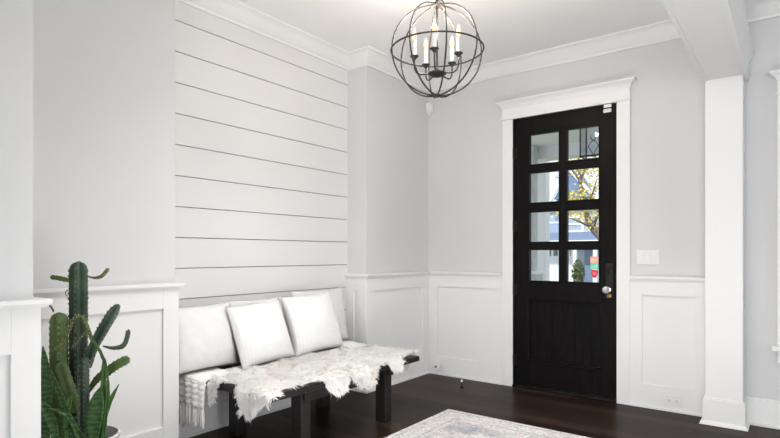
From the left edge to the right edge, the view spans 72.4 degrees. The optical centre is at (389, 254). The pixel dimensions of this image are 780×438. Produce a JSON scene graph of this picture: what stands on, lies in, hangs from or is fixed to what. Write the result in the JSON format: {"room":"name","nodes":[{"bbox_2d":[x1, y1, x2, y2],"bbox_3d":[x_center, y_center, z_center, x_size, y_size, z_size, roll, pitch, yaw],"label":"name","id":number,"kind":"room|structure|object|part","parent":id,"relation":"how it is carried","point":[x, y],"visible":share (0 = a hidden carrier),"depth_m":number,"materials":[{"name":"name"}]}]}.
{"room":"entrance hall","nodes":[
{"label":"entrance hall","id":0,"kind":"room"},
{"bbox_2d":[0,0,32,300],"bbox_3d":[-3.162,-0.282,0.639,1.190,2.965,4.395,0,0,37],"label":"wall","id":1,"kind":"structure","parent":0,"point":[16,16],"depth_m":1.99,"materials":[{"name":"grey paint"}]},
{"bbox_2d":[0,298,52,437],"bbox_3d":[-2.654,0.685,0.285,0.048,1.030,4.445,0,0,37],"label":"trim","id":2,"kind":"structure","parent":1,"relation":"attached to","point":[20,320],"depth_m":1.98,"materials":[{"name":"white paint"}]},
{"bbox_2d":[33,282,185,437],"bbox_3d":[-1.561,0.685,2.818,0.048,1.030,1.032,0,0,37],"label":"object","id":3,"kind":"structure","parent":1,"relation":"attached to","point":[145,403],"depth_m":3.02,"materials":[{"name":"white paint"}]},
{"bbox_2d":[33,0,174,288],"bbox_3d":[-1.806,-0.282,2.972,0.529,2.965,1.000,0,0,37],"label":"wall","id":4,"kind":"structure","parent":0,"point":[104,70],"depth_m":2.88,"materials":[{"name":"grey paint"}]},
{"bbox_2d":[177,0,680,92],"bbox_3d":[-1.180,-1.706,1.498,2.682,0.121,8.160,0,0,37],"label":"trim","id":5,"kind":"structure","parent":4,"relation":"attached to","point":[236,12],"depth_m":4.42,"materials":[{"name":"white paint"}]},
{"bbox_2d":[175,0,347,409],"bbox_3d":[-1.046,-0.282,4.152,0.313,2.965,1.800,0,0,37],"label":"wall","id":6,"kind":"structure","parent":0,"point":[261,122],"depth_m":3.96,"materials":[{"name":"white paint"}]},
{"bbox_2d":[179,398,290,437],"bbox_3d":[-0.916,1.107,4.041,0.029,0.185,1.780,0,0,37],"label":"baseboard","id":7,"kind":"structure","parent":6,"relation":"attached to","point":[217,415],"depth_m":3.67,"materials":[{"name":"white paint"}]},
{"bbox_2d":[347,66,427,273],"bbox_3d":[-0.117,-0.282,5.197,0.529,2.965,0.987,0,0,37],"label":"wall","id":8,"kind":"structure","parent":0,"point":[387,152],"depth_m":4.88,"materials":[{"name":"grey paint"}]},
{"bbox_2d":[344,274,370,393],"bbox_3d":[-0.286,0.685,4.675,0.266,1.030,0.048,0,0,37],"label":"trim","id":9,"kind":"structure","parent":8,"relation":"attached to","point":[356,284],"depth_m":4.68,"materials":[{"name":"white paint"}]},
{"bbox_2d":[368,271,429,392],"bbox_3d":[0.106,0.685,5.013,0.048,1.030,0.970,0,0,37],"label":"trim","id":10,"kind":"structure","parent":8,"relation":"attached to","point":[398,303],"depth_m":5.04,"materials":[{"name":"white paint"}]},
{"bbox_2d":[238,0,670,72],"bbox_3d":[0.934,-1.815,-0.011,8.500,0.100,8.312,0,0,37],"label":"ceiling","id":11,"kind":"structure","parent":0,"point":[506,28],"depth_m":4.04,"materials":[{"name":"paint"}]},
{"bbox_2d":[390,0,484,98],"bbox_3d":[0.282,-1.354,3.200,0.562,0.822,0.562,0,0,37],"label":"orb chandelier","id":12,"kind":"object","parent":11,"relation":"hanging from","point":[436,73],"visible":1,"depth_m":3.18,"materials":[{"name":"metal"}]},
{"bbox_3d":[0.145,-1.315,3.184,0.029,0.077,0.029,0,0,37],"label":"flame bulb","id":13,"kind":"part","parent":12,"relation":"part of","materials":[{"name":"white"}]},
{"bbox_3d":[0.224,-1.315,3.325,0.029,0.077,0.029,0,0,37],"label":"flame bulb","id":14,"kind":"part","parent":12,"relation":"part of","materials":[{"name":"white"}]},
{"bbox_3d":[0.256,-1.315,3.065,0.029,0.077,0.029,0,0,37],"label":"flame bulb","id":15,"kind":"part","parent":12,"relation":"part of","materials":[{"name":"white"}]},
{"bbox_3d":[0.282,-1.290,3.200,0.013,0.410,0.013,0,0,37],"label":"stem","id":16,"kind":"part","parent":12,"relation":"part of","materials":[{"name":"metal"}]},
{"bbox_3d":[0.282,-1.093,3.200,0.112,0.063,0.112,0,0,37],"label":"dish","id":17,"kind":"part","parent":12,"relation":"part of","materials":[{"name":"metal"}]},
{"bbox_3d":[0.349,-1.119,3.262,0.104,0.093,0.010,0,0,-43],"label":"arm","id":18,"kind":"part","parent":12,"relation":"part of","materials":[{"name":"metal"}]},
{"bbox_3d":[0.383,-1.315,3.295,0.029,0.077,0.029,0,0,37],"label":"flame bulb","id":19,"kind":"part","parent":12,"relation":"part of","materials":[{"name":"white"}]},
{"bbox_3d":[0.362,-1.119,3.156,0.104,0.093,0.010,0,0,29],"label":"arm","id":20,"kind":"part","parent":12,"relation":"part of","materials":[{"name":"metal"}]},
{"bbox_3d":[0.403,-1.315,3.133,0.029,0.077,0.029,0,0,37],"label":"flame bulb","id":21,"kind":"part","parent":12,"relation":"part of","materials":[{"name":"white"}]},
{"bbox_2d":[661,0,753,82],"bbox_3d":[-0.024,-1.498,0.622,0.336,0.535,8.162,0,0,37],"label":"beam","id":22,"kind":"structure","parent":11,"relation":"attached to","point":[715,34],"depth_m":3.04,"materials":[{"name":"white paint"}]},
{"bbox_2d":[189,373,779,437],"bbox_3d":[0.934,1.260,-0.011,8.500,0.120,8.312,0,0,37],"label":"floor","id":23,"kind":"structure","parent":0,"point":[415,400],"depth_m":3.97,"materials":[{"name":"brown wood"}]},
{"bbox_2d":[41,261,130,437],"bbox_3d":[-1.397,0.615,2.424,0.354,1.169,0.328,0,0,37],"label":"potted cactus","id":24,"kind":"object","parent":23,"relation":"on","point":[67,411],"visible":0.98,"depth_m":2.39,"materials":[{"name":"plant"}]},
{"bbox_2d":[41,346,52,437],"bbox_3d":[-1.520,0.618,2.354,0.050,0.426,0.039,0,0,37],"label":"snake plant","id":25,"kind":"object","parent":24,"relation":"on","point":[46,380],"depth_m":2.36,"materials":[{"name":"green plant"}]},
{"bbox_2d":[41,401,58,437],"bbox_3d":[-1.484,0.726,2.319,0.067,0.186,0.056,0,0,37],"label":"snake plant","id":26,"kind":"object","parent":24,"relation":"on","point":[47,413],"depth_m":2.32,"materials":[{"name":"green plant"}]},
{"bbox_3d":[-1.497,0.552,2.431,0.103,0.579,0.083,0,0,0],"label":"cactus stem","id":27,"kind":"part","parent":24,"relation":"part of","materials":[{"name":"green plant"}]},
{"bbox_2d":[44,408,78,437],"bbox_3d":[-1.428,0.738,2.318,0.156,0.144,0.018,0,0,0],"label":"snake plant","id":28,"kind":"object","parent":24,"relation":"on","point":[70,428],"depth_m":2.32,"materials":[{"name":"green plant"}]},
{"bbox_3d":[-1.499,0.112,2.461,0.140,0.044,0.021,0,0,0],"label":"cactus arm","id":29,"kind":"part","parent":24,"relation":"part of","materials":[{"name":"green plant"}]},
{"bbox_2d":[50,370,74,437],"bbox_3d":[-1.426,0.664,2.326,0.115,0.319,0.021,0,0,4],"label":"snake plant","id":30,"kind":"object","parent":24,"relation":"on","point":[67,407],"depth_m":2.33,"materials":[{"name":"green plant"}]},
{"bbox_3d":[-1.461,0.367,2.377,0.101,0.141,0.019,0,0,0],"label":"cactus arm","id":31,"kind":"part","parent":24,"relation":"part of","materials":[{"name":"green plant"}]},
{"bbox_3d":[-1.437,0.596,2.378,0.126,0.232,0.021,0,0,1],"label":"cactus arm","id":32,"kind":"part","parent":24,"relation":"part of","materials":[{"name":"green plant"}]},
{"bbox_2d":[63,392,75,437],"bbox_3d":[-1.399,0.711,2.328,0.059,0.220,0.009,0,0,1],"label":"snake plant","id":33,"kind":"object","parent":24,"relation":"on","point":[69,423],"depth_m":2.33,"materials":[{"name":"green plant"}]},
{"bbox_2d":[59,428,84,437],"bbox_3d":[-1.387,0.789,2.328,0.129,0.069,0.022,0,0,2],"label":"snake plant","id":34,"kind":"object","parent":24,"relation":"on","point":[72,432],"depth_m":2.33,"materials":[{"name":"green plant"}]},
{"bbox_3d":[-1.423,0.293,2.387,0.067,0.054,0.017,0,0,0],"label":"cactus arm","id":35,"kind":"part","parent":24,"relation":"part of","materials":[{"name":"green plant"}]},
{"bbox_3d":[-1.446,0.443,2.481,0.096,0.825,0.097,0,0,37],"label":"cactus stem","id":36,"kind":"part","parent":24,"relation":"part of","materials":[{"name":"green plant"}]},
{"bbox_3d":[-1.381,0.379,2.377,0.085,0.084,0.017,0,0,0],"label":"cactus arm","id":37,"kind":"part","parent":24,"relation":"part of","materials":[{"name":"green plant"}]},
{"bbox_2d":[50,425,119,437],"bbox_3d":[-1.406,1.014,2.448,0.300,0.370,0.300,0,0,37],"label":"pot","id":38,"kind":"object","parent":24,"relation":"attached to","point":[111,431],"depth_m":2.55,"materials":[{"name":"ceramic"}]},
{"bbox_3d":[-1.361,0.641,2.378,0.034,0.375,0.034,0,0,28],"label":"cactus arm","id":39,"kind":"part","parent":24,"relation":"part of","materials":[{"name":"green plant"}]},
{"bbox_3d":[-1.368,0.326,2.397,0.066,0.107,0.022,0,0,0],"label":"cactus arm","id":40,"kind":"part","parent":24,"relation":"part of","materials":[{"name":"green plant"}]},
{"bbox_2d":[86,387,103,437],"bbox_3d":[-1.298,0.706,2.348,0.082,0.244,0.017,0,0,0],"label":"snake plant","id":41,"kind":"object","parent":24,"relation":"on","point":[95,411],"depth_m":2.35,"materials":[{"name":"green plant"}]},
{"bbox_2d":[86,335,108,377],"bbox_3d":[-1.298,0.454,2.367,0.101,0.194,0.011,0,0,0],"label":"snake plant","id":42,"kind":"object","parent":24,"relation":"on","point":[96,340],"depth_m":2.38,"materials":[{"name":"green plant"}]},
{"bbox_3d":[-1.355,0.089,2.467,0.108,0.056,0.019,0,0,0],"label":"cactus arm","id":43,"kind":"part","parent":24,"relation":"part of","materials":[{"name":"green plant"}]},
{"bbox_3d":[-1.308,0.369,2.424,0.170,0.288,0.059,0,0,0],"label":"cactus arm","id":44,"kind":"part","parent":24,"relation":"part of","materials":[{"name":"green plant"}]},
{"bbox_2d":[99,361,106,437],"bbox_3d":[-1.284,0.646,2.378,0.050,0.386,0.014,0,0,9],"label":"snake plant","id":45,"kind":"object","parent":24,"relation":"on","point":[103,388],"depth_m":2.37,"materials":[{"name":"green plant"}]},
{"bbox_2d":[103,378,109,437],"bbox_3d":[-1.265,0.681,2.378,0.034,0.296,0.009,0,0,2],"label":"snake plant","id":46,"kind":"object","parent":24,"relation":"on","point":[106,389],"depth_m":2.38,"materials":[{"name":"green plant"}]},
{"bbox_3d":[-1.284,0.545,2.428,0.203,0.177,0.015,0,0,0],"label":"cactus arm","id":47,"kind":"part","parent":24,"relation":"part of","materials":[{"name":"green plant"}]},
{"bbox_2d":[102,384,118,437],"bbox_3d":[-1.268,0.713,2.407,0.090,0.255,0.013,0,0,-1],"label":"snake plant","id":48,"kind":"object","parent":24,"relation":"on","point":[107,399],"depth_m":2.38,"materials":[{"name":"green plant"}]},
{"bbox_3d":[-1.243,0.389,2.430,0.131,0.098,0.020,0,0,0],"label":"cactus arm","id":49,"kind":"part","parent":24,"relation":"part of","materials":[{"name":"green plant"}]},
{"bbox_2d":[206,347,418,437],"bbox_3d":[-0.552,0.980,3.685,0.861,0.440,1.440,0,0,37],"label":"wooden bench","id":50,"kind":"object","parent":23,"relation":"on","point":[301,397],"visible":0.44,"depth_m":3.52,"materials":[{"name":"brown wood"}]},
{"bbox_2d":[179,367,228,429],"bbox_3d":[-1.154,0.905,3.342,0.322,0.332,0.254,0,0,37],"label":"knitted throw","id":51,"kind":"object","parent":50,"relation":"on","point":[192,390],"visible":0.84,"depth_m":3.25,"materials":[{"name":"white fabric"}]},
{"bbox_2d":[179,302,236,374],"bbox_3d":[-1.196,0.529,3.425,0.197,0.419,0.459,0,0,37],"label":"cushion","id":52,"kind":"object","parent":50,"relation":"on","point":[206,339],"visible":0.84,"depth_m":3.36,"materials":[{"name":"white fabric"}]},
{"bbox_3d":[-1.023,1.000,3.573,0.090,0.400,0.076,0,0,37],"label":"leg","id":53,"kind":"part","parent":50,"relation":"part of","materials":[{"name":"brown wood"}]},
{"bbox_2d":[227,296,283,360],"bbox_3d":[-0.941,0.527,3.853,0.137,0.423,0.514,0,0,43],"label":"cushion","id":54,"kind":"object","parent":50,"relation":"on","point":[231,303],"visible":0.12,"depth_m":3.77,"materials":[{"name":"white fabric"}]},
{"bbox_3d":[-0.537,1.000,3.204,0.090,0.400,0.076,0,0,37],"label":"leg","id":55,"kind":"part","parent":50,"relation":"part of","materials":[{"name":"brown wood"}]},
{"bbox_3d":[-0.794,0.832,3.399,0.785,0.066,0.055,0,0,37],"label":"cross rail","id":56,"kind":"part","parent":50,"relation":"part of","materials":[{"name":"brown wood"}]},
{"bbox_2d":[204,344,418,422],"bbox_3d":[-0.462,0.812,3.620,0.856,0.236,1.581,0,0,37],"label":"sheepskin rug","id":57,"kind":"object","parent":50,"relation":"on","point":[256,385],"visible":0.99,"depth_m":3.31,"materials":[{"name":"white fur"}]},
{"bbox_2d":[225,298,294,368],"bbox_3d":[-0.876,0.534,3.647,0.217,0.438,0.484,0,0,43],"label":"cushion","id":58,"kind":"object","parent":57,"relation":"on","point":[260,331],"visible":1,"depth_m":3.57,"materials":[{"name":"white fabric"}]},
{"bbox_2d":[281,290,342,356],"bbox_3d":[-0.581,0.518,4.057,0.213,0.465,0.510,0,0,44],"label":"cushion","id":59,"kind":"object","parent":57,"relation":"on","point":[312,323],"visible":1,"depth_m":3.97,"materials":[{"name":"white fabric"}]},
{"bbox_3d":[-0.552,0.779,3.685,0.861,0.038,1.440,0,0,37],"label":"seat","id":60,"kind":"part","parent":50,"relation":"part of","materials":[{"name":"brown wood"}]},
{"bbox_2d":[291,287,348,339],"bbox_3d":[-0.557,0.509,4.347,0.148,0.468,0.603,0,0,42],"label":"cushion","id":61,"kind":"object","parent":50,"relation":"on","point":[336,293],"visible":0.23,"depth_m":4.47,"materials":[{"name":"white fabric"}]},
{"bbox_3d":[-0.533,1.000,4.218,0.090,0.400,0.076,0,0,37],"label":"leg","id":62,"kind":"part","parent":50,"relation":"part of","materials":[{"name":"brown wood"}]},
{"bbox_3d":[-0.306,0.863,3.538,0.035,0.075,0.736,0,0,37],"label":"rail","id":63,"kind":"part","parent":50,"relation":"part of","materials":[{"name":"brown wood"}]},
{"bbox_2d":[343,341,368,348],"bbox_3d":[-0.318,0.734,4.321,0.270,0.048,0.301,0,0,37],"label":"folded blanket","id":64,"kind":"object","parent":50,"relation":"on","point":[350,344],"visible":0.73,"depth_m":4.25,"materials":[{"name":"white fabric"}]},
{"bbox_3d":[-0.047,1.000,3.850,0.090,0.400,0.076,0,0,37],"label":"leg","id":65,"kind":"part","parent":50,"relation":"part of","materials":[{"name":"brown wood"}]},
{"bbox_3d":[-0.304,0.832,4.044,0.785,0.066,0.055,0,0,37],"label":"cross rail","id":66,"kind":"part","parent":50,"relation":"part of","materials":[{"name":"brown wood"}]},
{"bbox_2d":[385,409,588,437],"bbox_3d":[0.440,1.195,2.115,2.400,0.009,3.200,0,0,37],"label":"area rug","id":67,"kind":"object","parent":23,"relation":"on","point":[449,423],"visible":1,"depth_m":3.63,"materials":[{"name":"white fabric"}]},
{"bbox_2d":[699,74,749,431],"bbox_3d":[2.376,-0.018,3.784,0.289,2.437,0.219,0,0,37],"label":"column","id":68,"kind":"structure","parent":23,"relation":"on","point":[724,401],"depth_m":3.72,"materials":[{"name":"white paint"}]},
{"bbox_2d":[428,16,779,400],"bbox_3d":[3.401,-0.282,3.240,8.500,2.965,0.150,0,0,37],"label":"wall","id":69,"kind":"structure","parent":0,"point":[668,92],"depth_m":4.15,"materials":[{"name":"grey paint"}]},
{"bbox_2d":[426,103,432,116],"bbox_3d":[0.399,-1.464,5.377,0.058,0.127,0.058,0,0,37],"label":"sensor","id":70,"kind":"object","parent":69,"relation":"attached to","point":[429,106],"visible":1,"depth_m":5.36,"materials":[{"name":"white plastic"}]},
{"bbox_2d":[435,362,445,370],"bbox_3d":[0.500,1.115,5.315,0.124,0.076,0.011,0,0,37],"label":"wall outlet","id":71,"kind":"object","parent":69,"relation":"attached to","point":[442,365],"visible":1,"depth_m":5.30,"materials":[{"name":"white plastic"}]},
{"bbox_2d":[433,363,439,369],"bbox_3d":[0.465,1.115,5.310,0.069,0.056,0.039,0,0,37],"label":"plug","id":72,"kind":"object","parent":71,"relation":"attached to","point":[435,365],"visible":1,"depth_m":5.29,"materials":[{"name":"white plastic"}]},
{"bbox_2d":[429,271,501,384],"bbox_3d":[0.713,0.685,5.156,0.803,1.030,0.048,0,0,37],"label":"trim","id":73,"kind":"structure","parent":69,"relation":"attached to","point":[465,308],"depth_m":5.15,"materials":[{"name":"white paint"}]},
{"bbox_2d":[531,127,598,161],"bbox_3d":[2.237,-1.425,5.842,6.500,0.250,2.588,0,0,37],"label":"ceiling","id":74,"kind":"structure","parent":69,"relation":"attached to","point":[547,144],"depth_m":6.89,"materials":[{"name":"white paint"}]},
{"bbox_2d":[579,128,598,158],"bbox_3d":[2.079,-1.225,5.452,0.277,0.470,0.277,0,0,-30],"label":"lantern","id":75,"kind":"object","parent":74,"relation":"hanging from","point":[582,132],"visible":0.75,"depth_m":5.47,"materials":[{"name":"brown metal"}]},
{"bbox_3d":[2.079,-1.175,5.452,0.202,0.350,0.202,0,0,37],"label":"glass","id":76,"kind":"part","parent":75,"relation":"part of","materials":[{"name":"clear glass"}]},
{"bbox_2d":[495,76,636,404],"bbox_3d":[1.510,-0.098,4.624,1.190,2.596,0.233,0,0,37],"label":"door","id":77,"kind":"structure","parent":69,"relation":"in","point":[563,336],"depth_m":4.56,"materials":[{"name":"black wood"}]},
{"bbox_3d":[1.492,0.679,4.592,0.666,0.586,0.020,0,0,37],"label":"panel moulding","id":78,"kind":"part","parent":77,"relation":"part of","materials":[{"name":"black paint"}]},
{"bbox_3d":[1.509,0.679,4.614,0.598,0.518,0.027,0,0,37],"label":"panel","id":79,"kind":"part","parent":77,"relation":"part of","materials":[{"name":"black paint"}]},
{"bbox_2d":[590,256,598,262],"bbox_3d":[1.710,0.043,4.451,0.075,0.054,0.001,0,0,37],"label":"sticker","id":80,"kind":"object","parent":77,"relation":"attached to","point":[593,259],"visible":1,"depth_m":4.45,"materials":[{"name":"brown"}]},
{"bbox_2d":[590,263,598,268],"bbox_3d":[1.710,0.097,4.451,0.075,0.052,0.001,0,0,37],"label":"sticker","id":81,"kind":"object","parent":77,"relation":"attached to","point":[592,265],"visible":1,"depth_m":4.45,"materials":[{"name":"green paper"}]},
{"bbox_2d":[591,270,597,277],"bbox_3d":[1.708,0.163,4.452,0.054,0.072,0.002,0,0,37],"label":"sticker","id":82,"kind":"object","parent":77,"relation":"attached to","point":[594,273],"visible":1,"depth_m":4.45,"materials":[{"name":"red paper"}]},
{"bbox_3d":[1.760,0.288,4.332,0.062,0.062,0.071,0,0,37],"label":"knob","id":83,"kind":"part","parent":77,"relation":"part of","materials":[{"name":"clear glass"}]},
{"bbox_2d":[603,104,611,112],"bbox_3d":[1.777,-1.194,4.357,0.067,0.061,0.030,0,0,37],"label":"sensor","id":84,"kind":"object","parent":77,"relation":"attached to","point":[606,105],"visible":1,"depth_m":4.35,"materials":[{"name":"white plastic"}]},
{"bbox_3d":[1.792,0.215,4.358,0.059,0.280,0.010,0,0,37],"label":"lock plate","id":85,"kind":"part","parent":77,"relation":"part of","materials":[{"name":"brown metal"}]},
{"bbox_2d":[636,250,659,264],"bbox_3d":[2.023,0.022,4.180,0.168,0.116,0.019,0,0,37],"label":"switch plate","id":86,"kind":"object","parent":69,"relation":"attached to","point":[643,257],"visible":1,"depth_m":4.18,"materials":[{"name":"white plastic"}]},
{"bbox_2d":[629,276,704,416],"bbox_3d":[2.128,0.685,4.082,0.547,1.030,0.048,0,0,37],"label":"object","id":87,"kind":"structure","parent":69,"relation":"attached to","point":[667,314],"depth_m":4.09,"materials":[{"name":"white paint"}]},
{"bbox_2d":[664,395,682,406],"bbox_3d":[2.157,1.115,4.058,0.124,0.076,0.011,0,0,37],"label":"wall outlet","id":88,"kind":"object","parent":69,"relation":"attached to","point":[677,401],"visible":1,"depth_m":4.06,"materials":[{"name":"white plastic"}]},
{"bbox_2d":[744,0,779,22],"bbox_3d":[2.168,-1.706,-1.043,5.285,0.121,8.160,0,0,37],"label":"trim","id":89,"kind":"structure","parent":69,"relation":"attached to","point":[756,10],"depth_m":3.68,"materials":[{"name":"white paint"}]},
{"bbox_2d":[746,396,779,429],"bbox_3d":[4.626,1.105,2.191,5.280,0.190,0.043,0,0,37],"label":"baseboard","id":90,"kind":"structure","parent":69,"relation":"attached to","point":[761,412],"depth_m":3.72,"materials":[{"name":"white paint"}]},
{"bbox_2d":[769,69,779,362],"bbox_3d":[3.280,-0.258,3.238,1.592,2.006,0.160,0,0,37],"label":"window","id":91,"kind":"structure","parent":69,"relation":"in","point":[775,74],"depth_m":3.66,"materials":[{"name":"white paint"}]},
{"bbox_3d":[3.259,0.688,3.210,1.560,0.115,0.071,0,0,37],"label":"sill","id":92,"kind":"part","parent":91,"relation":"part of","materials":[{"name":"white paint"}]},
{"label":"outside","id":93,"kind":"structure","parent":0,"visible":0},
{"bbox_3d":[20.666,1.800,43.766,100.000,0.100,85.288,0,0,37],"label":"ground","id":94,"kind":"structure","parent":93,"visible":0},
{"bbox_2d":[538,161,549,280],"bbox_3d":[2.180,0.144,7.636,0.160,3.209,0.160,0,0,37],"label":"porch post","id":95,"kind":"object","parent":94,"relation":"on","point":[543,178],"visible":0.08,"depth_m":7.56,"materials":[{"name":"white wood"}]},
{"bbox_2d":[550,168,598,281],"bbox_3d":[10.435,-1.825,33.760,8.600,7.149,8.400,0,0,37],"label":"house","id":96,"kind":"structure","parent":94,"relation":"on","point":[576,233],"depth_m":29.69,"materials":[{"name":"blue"}]},
{"bbox_3d":[9.339,-1.820,30.555,0.830,1.200,0.029,0,0,37],"label":"pane","id":97,"kind":"part","parent":96,"relation":"part of","materials":[{"name":"blue glass"}]},
{"bbox_3d":[10.131,0.650,29.929,0.550,2.100,0.069,0,0,37],"label":"garage door","id":98,"kind":"part","parent":96,"relation":"part of","materials":[{"name":"white"}]},
{"bbox_3d":[10.017,-3.775,29.206,2.796,1.966,0.180,0,0,37],"label":"gable trim","id":99,"kind":"part","parent":96,"relation":"part of","materials":[{"name":"white"}]},
{"bbox_3d":[10.342,-1.700,29.794,0.750,0.700,0.029,0,0,37],"label":"pane","id":100,"kind":"part","parent":96,"relation":"part of","materials":[{"name":"blue"}]},
{"bbox_3d":[10.094,0.549,29.060,0.180,2.399,0.200,0,0,37],"label":"post","id":101,"kind":"part","parent":96,"relation":"part of","materials":[{"name":"white"}]},
{"bbox_3d":[10.917,0.675,29.351,0.400,2.050,0.039,0,0,37],"label":"door","id":102,"kind":"part","parent":96,"relation":"part of","materials":[{"name":"blue"}]},
{"bbox_3d":[10.946,0.549,28.413,0.180,2.399,0.200,0,0,37],"label":"post","id":103,"kind":"part","parent":96,"relation":"part of","materials":[{"name":"white paint"}]},
{"bbox_2d":[551,157,598,240],"bbox_3d":[4.883,-1.235,12.712,4.207,5.986,5.885,0,0,26],"label":"autumn tree","id":104,"kind":"object","parent":94,"relation":"on","point":[591,224],"visible":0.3,"depth_m":12.64,"materials":[{"name":"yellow plant"}]},
{"bbox_2d":[571,259,584,281],"bbox_3d":[9.826,0.941,27.816,0.712,1.482,0.708,0,0,37],"label":"clipped shrub","id":105,"kind":"object","parent":94,"relation":"on","point":[578,274],"visible":0.95,"depth_m":27.71,"materials":[{"name":"green plant"}]},
{"bbox_3d":[2.237,1.485,5.842,6.500,0.530,2.588,0,0,37],"label":"floor","id":106,"kind":"structure","parent":94,"relation":"on","visible":0},
{"bbox_2d":[531,145,544,280],"bbox_3d":[1.893,-0.120,7.200,0.310,2.679,0.280,0,0,37],"label":"porch column","id":107,"kind":"structure","parent":106,"relation":"on","point":[535,274],"depth_m":7.13,"materials":[{"name":"wood"}]}
]}

